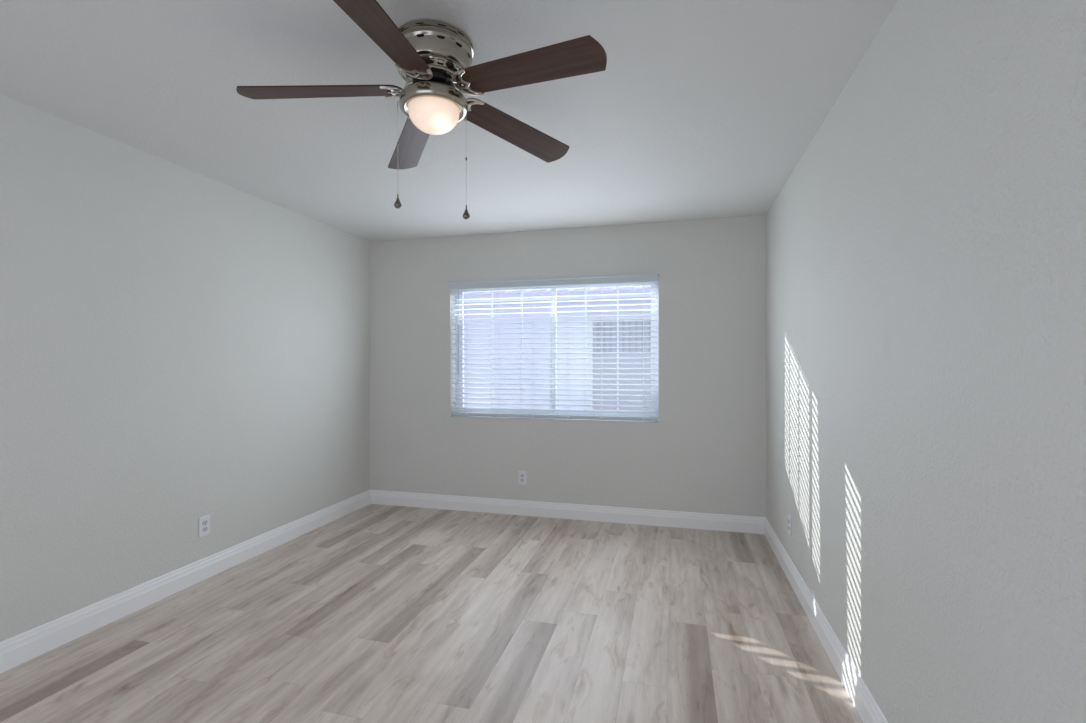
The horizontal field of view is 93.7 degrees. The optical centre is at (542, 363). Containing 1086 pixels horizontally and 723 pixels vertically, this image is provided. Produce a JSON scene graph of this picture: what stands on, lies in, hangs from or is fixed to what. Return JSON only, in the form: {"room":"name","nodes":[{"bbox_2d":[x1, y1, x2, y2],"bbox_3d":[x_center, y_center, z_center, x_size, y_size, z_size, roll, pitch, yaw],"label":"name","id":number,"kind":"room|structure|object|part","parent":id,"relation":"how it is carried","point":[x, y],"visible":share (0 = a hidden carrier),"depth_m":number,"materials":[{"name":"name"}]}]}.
{"room":"empty bedroom","nodes":[
{"label":"empty bedroom","id":0,"kind":"room"},
{"bbox_2d":[0,94,369,641],"bbox_3d":[-2.310,0.130,2.317,0.120,2.540,5.470,0,0,14],"label":"wall","id":1,"kind":"structure","parent":0,"point":[179,346],"depth_m":2.75,"materials":[{"name":"paint"}]},
{"bbox_2d":[0,490,369,673],"bbox_3d":[-2.255,1.237,2.261,0.016,0.126,5.150,0,0,14],"label":"baseboard","id":2,"kind":"structure","parent":1,"relation":"attached to","point":[21,648],"depth_m":2.75,"materials":[{"name":"white paint"}]},
{"bbox_2d":[199,515,209,536],"bbox_3d":[-2.046,0.979,3.078,0.011,0.117,0.073,0,0,14],"label":"wall outlet","id":3,"kind":"object","parent":1,"relation":"attached to","point":[204,522],"visible":1,"depth_m":3.07,"materials":[{"name":"white plastic"}]},
{"bbox_2d":[0,504,862,722],"bbox_3d":[-0.600,1.360,1.834,3.634,0.120,5.350,0,0,14],"label":"floor","id":4,"kind":"structure","parent":0,"point":[375,613],"depth_m":2.43,"materials":[{"name":"wood"}]},
{"bbox_2d":[0,0,897,241],"bbox_3d":[-0.600,-1.230,1.834,3.834,0.180,5.550,0,0,14],"label":"ceiling","id":5,"kind":"structure","parent":0,"point":[698,109],"depth_m":2.19,"materials":[{"name":"paint"}]},
{"bbox_2d":[236,0,606,219],"bbox_3d":[-0.389,-0.837,1.773,1.247,0.606,1.218,0,0,14],"label":"ceiling fan","id":6,"kind":"object","parent":5,"relation":"hanging from","point":[433,57],"visible":1,"depth_m":1.72,"materials":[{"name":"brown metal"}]},
{"bbox_3d":[-0.767,-0.946,1.768,0.544,0.006,0.136,-5,13,-7],"label":"blade","id":7,"kind":"part","parent":6,"relation":"part of","materials":[{"name":"brown wood"}]},
{"bbox_3d":[-0.460,-0.947,1.443,0.136,0.006,0.544,13,7,9],"label":"blade","id":8,"kind":"part","parent":6,"relation":"part of","materials":[{"name":"brown wood"}]},
{"bbox_3d":[-0.553,-0.947,2.162,0.136,0.006,0.544,-14,1,-26],"label":"blade","id":9,"kind":"part","parent":6,"relation":"part of","materials":[{"name":"brown wood"}]},
{"bbox_3d":[-0.389,-0.868,1.817,0.181,0.080,0.181,0,0,15],"label":"lamp shade","id":10,"kind":"part","parent":6,"relation":"part of","materials":[{"name":"beige glass"}]},
{"bbox_3d":[-0.314,-0.785,1.861,0.076,0.396,0.004,0,0,-30],"label":"pull chain","id":11,"kind":"part","parent":6,"relation":"part of","materials":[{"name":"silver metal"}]},
{"bbox_3d":[-0.112,-0.946,2.079,0.544,0.006,0.136,7,-17,-43],"label":"blade","id":12,"kind":"part","parent":6,"relation":"part of","materials":[{"name":"brown wood"}]},
{"bbox_3d":[-0.055,-0.947,1.635,0.544,0.006,0.136,6,-10,29],"label":"blade","id":13,"kind":"part","parent":6,"relation":"part of","materials":[{"name":"brown wood"}]},
{"bbox_2d":[370,215,765,516],"bbox_3d":[0.070,0.130,4.423,3.434,2.540,0.200,0,0,14],"label":"wall","id":14,"kind":"structure","parent":0,"point":[705,452],"depth_m":4.22,"materials":[{"name":"paint"}]},
{"bbox_2d":[518,471,526,484],"bbox_3d":[-0.177,0.979,4.379,0.073,0.117,0.011,0,0,14],"label":"wall outlet","id":15,"kind":"object","parent":14,"relation":"attached to","point":[522,475],"visible":1,"depth_m":4.37,"materials":[{"name":"white plastic"}]},
{"bbox_2d":[456,276,658,420],"bbox_3d":[0.088,-0.126,4.465,1.818,1.199,0.060,0,0,14],"label":"window","id":16,"kind":"structure","parent":14,"relation":"in","point":[655,290],"depth_m":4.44,"materials":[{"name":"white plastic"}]},
{"bbox_3d":[-0.324,-0.126,4.557,0.910,1.135,0.025,0,0,15],"label":"sash","id":17,"kind":"part","parent":16,"relation":"part of","materials":[{"name":"white plastic"}]},
{"bbox_2d":[448,273,657,420],"bbox_3d":[0.048,-0.132,4.346,1.824,1.188,0.103,0,0,14],"label":"window blind","id":18,"kind":"object","parent":16,"relation":"attached to","point":[652,277],"visible":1,"depth_m":4.33,"materials":[{"name":"white paint"}]},
{"bbox_3d":[-0.673,-0.119,4.556,0.003,1.106,0.059,0,0,15],"label":"ladder cord","id":19,"kind":"part","parent":18,"relation":"part of","materials":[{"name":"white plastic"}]},
{"bbox_3d":[-0.375,-0.119,4.478,0.003,1.106,0.059,0,0,15],"label":"ladder cord","id":20,"kind":"part","parent":18,"relation":"part of","materials":[{"name":"white fabric"}]},
{"bbox_3d":[-0.080,-0.119,4.402,0.003,1.106,0.059,0,0,15],"label":"ladder cord","id":21,"kind":"part","parent":18,"relation":"part of","materials":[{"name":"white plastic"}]},
{"bbox_3d":[0.063,0.448,4.366,1.804,0.028,0.046,0,0,15],"label":"rail","id":22,"kind":"part","parent":18,"relation":"part of","materials":[{"name":"white paint"}]},
{"bbox_3d":[0.219,-0.119,4.325,0.003,1.106,0.059,0,0,15],"label":"ladder cord","id":23,"kind":"part","parent":18,"relation":"part of","materials":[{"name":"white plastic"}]},
{"bbox_3d":[0.824,-0.119,4.168,0.003,1.106,0.059,0,0,15],"label":"ladder cord","id":24,"kind":"part","parent":18,"relation":"part of","materials":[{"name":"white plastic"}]},
{"bbox_3d":[0.503,-0.126,4.373,0.904,1.135,0.025,0,0,15],"label":"sash","id":25,"kind":"part","parent":16,"relation":"part of","materials":[{"name":"white plastic"}]},
{"bbox_2d":[597,319,649,351],"bbox_3d":[1.984,-0.375,6.592,2.580,0.430,0.013,0,0,15],"label":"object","id":26,"kind":"object","parent":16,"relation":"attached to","point":[633,323],"depth_m":6.82,"materials":[{"name":"grey plastic"}]},
{"bbox_2d":[370,490,765,533],"bbox_3d":[0.043,1.237,4.319,3.434,0.126,0.016,0,0,14],"label":"baseboard","id":27,"kind":"structure","parent":14,"relation":"attached to","point":[679,519],"depth_m":4.25,"materials":[{"name":"white paint"}]},
{"bbox_2d":[766,0,1085,722],"bbox_3d":[1.130,0.130,1.427,0.120,2.540,5.470,0,0,14],"label":"wall","id":28,"kind":"structure","parent":0,"point":[926,246],"depth_m":1.33,"materials":[{"name":"paint"}]},
{"bbox_2d":[788,513,791,535],"bbox_3d":[1.490,0.970,3.077,0.011,0.117,0.073,0,0,14],"label":"wall outlet","id":29,"kind":"object","parent":28,"relation":"attached to","point":[789,515],"visible":1,"depth_m":3.06,"materials":[{"name":"white plastic"}]},
{"bbox_2d":[764,518,887,722],"bbox_3d":[1.055,1.237,1.406,0.016,0.126,5.150,0,0,14],"label":"baseboard","id":30,"kind":"structure","parent":28,"relation":"attached to","point":[867,708],"depth_m":2.24,"materials":[{"name":"white paint"}]}
]}

